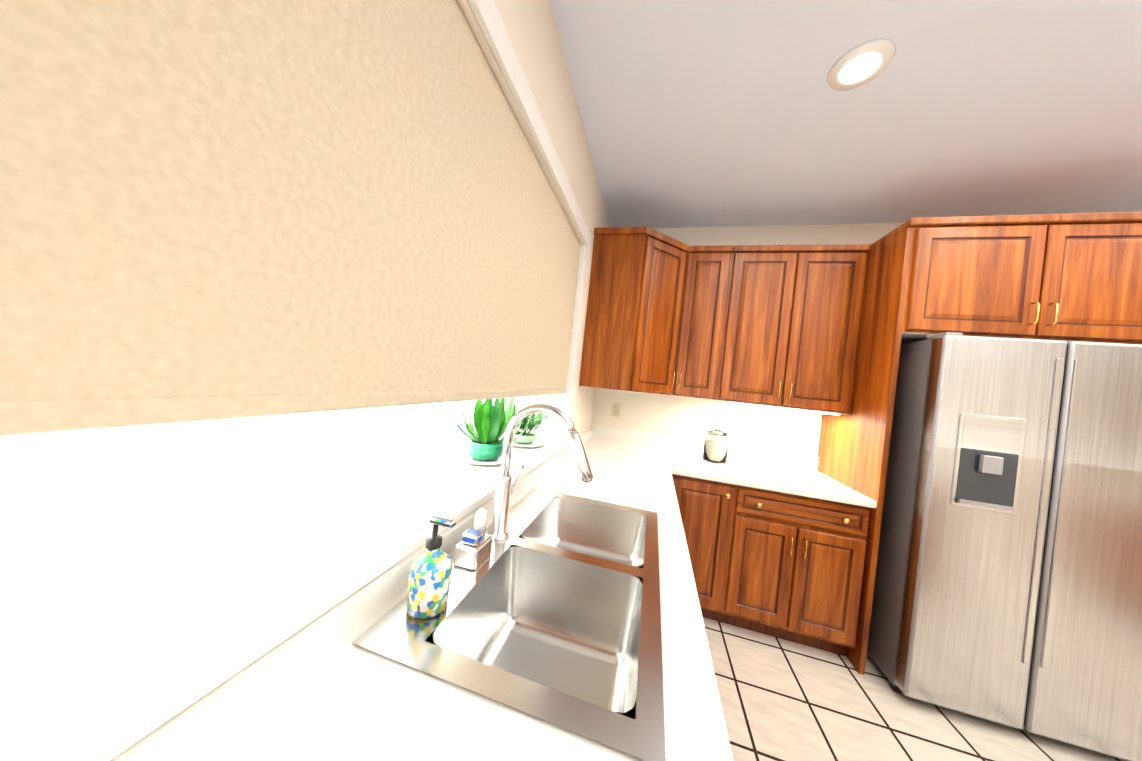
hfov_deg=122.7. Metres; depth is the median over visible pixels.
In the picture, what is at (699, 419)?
wall
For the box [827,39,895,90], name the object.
recessed light
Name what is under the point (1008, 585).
fridge
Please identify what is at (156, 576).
kitchen window
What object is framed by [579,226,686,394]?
upper cabinet
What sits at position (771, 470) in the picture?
countertop
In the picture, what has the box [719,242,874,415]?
upper cabinet
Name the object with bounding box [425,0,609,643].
wall
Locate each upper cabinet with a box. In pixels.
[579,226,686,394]
[671,245,734,400]
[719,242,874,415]
[863,212,1141,351]
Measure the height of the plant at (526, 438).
0.232 m
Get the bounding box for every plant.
[450,397,531,464]
[500,403,547,446]
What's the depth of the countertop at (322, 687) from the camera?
0.45 m
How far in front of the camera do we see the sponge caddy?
0.75 m
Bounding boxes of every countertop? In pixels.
[110,425,733,760]
[674,436,876,508]
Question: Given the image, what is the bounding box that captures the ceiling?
[550,0,1141,227]
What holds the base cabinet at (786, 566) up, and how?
on the floor
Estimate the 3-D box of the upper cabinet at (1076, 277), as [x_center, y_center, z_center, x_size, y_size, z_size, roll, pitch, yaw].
[2.319,-0.488,1.792,1.010,0.590,0.657,6,0,15]
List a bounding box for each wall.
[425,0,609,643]
[590,222,904,456]
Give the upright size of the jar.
0.256 m
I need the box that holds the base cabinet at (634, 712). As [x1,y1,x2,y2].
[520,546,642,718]
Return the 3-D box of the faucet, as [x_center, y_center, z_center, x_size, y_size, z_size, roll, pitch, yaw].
[-0.072,0.263,0.898,0.285,0.394,0.118,6,0,15]
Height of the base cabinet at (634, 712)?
0.660 m
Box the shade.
[0,0,580,435]
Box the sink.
[352,488,665,760]
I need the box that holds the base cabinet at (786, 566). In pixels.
[672,474,870,655]
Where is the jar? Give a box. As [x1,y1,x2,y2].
[703,425,728,463]
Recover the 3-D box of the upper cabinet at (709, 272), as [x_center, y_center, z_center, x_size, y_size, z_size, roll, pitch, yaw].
[0.948,-0.402,2.312,0.295,1.050,0.347,6,0,15]
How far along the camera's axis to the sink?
0.75 m
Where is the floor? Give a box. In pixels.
[703,617,1126,760]
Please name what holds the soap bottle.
on the sink
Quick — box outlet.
[611,403,620,416]
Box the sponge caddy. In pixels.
[454,509,492,569]
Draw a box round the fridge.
[867,332,1141,760]
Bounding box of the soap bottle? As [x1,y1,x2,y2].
[407,515,455,618]
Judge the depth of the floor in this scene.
1.41 m
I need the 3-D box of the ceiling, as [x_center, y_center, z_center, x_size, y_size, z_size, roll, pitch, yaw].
[4.396,-0.872,-2.034,10.520,0.050,7.260,6,0,15]
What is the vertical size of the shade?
0.895 m
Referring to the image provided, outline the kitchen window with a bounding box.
[0,0,591,760]
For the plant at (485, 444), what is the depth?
1.32 m
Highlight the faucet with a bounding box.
[488,404,592,540]
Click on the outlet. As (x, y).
(615, 412)

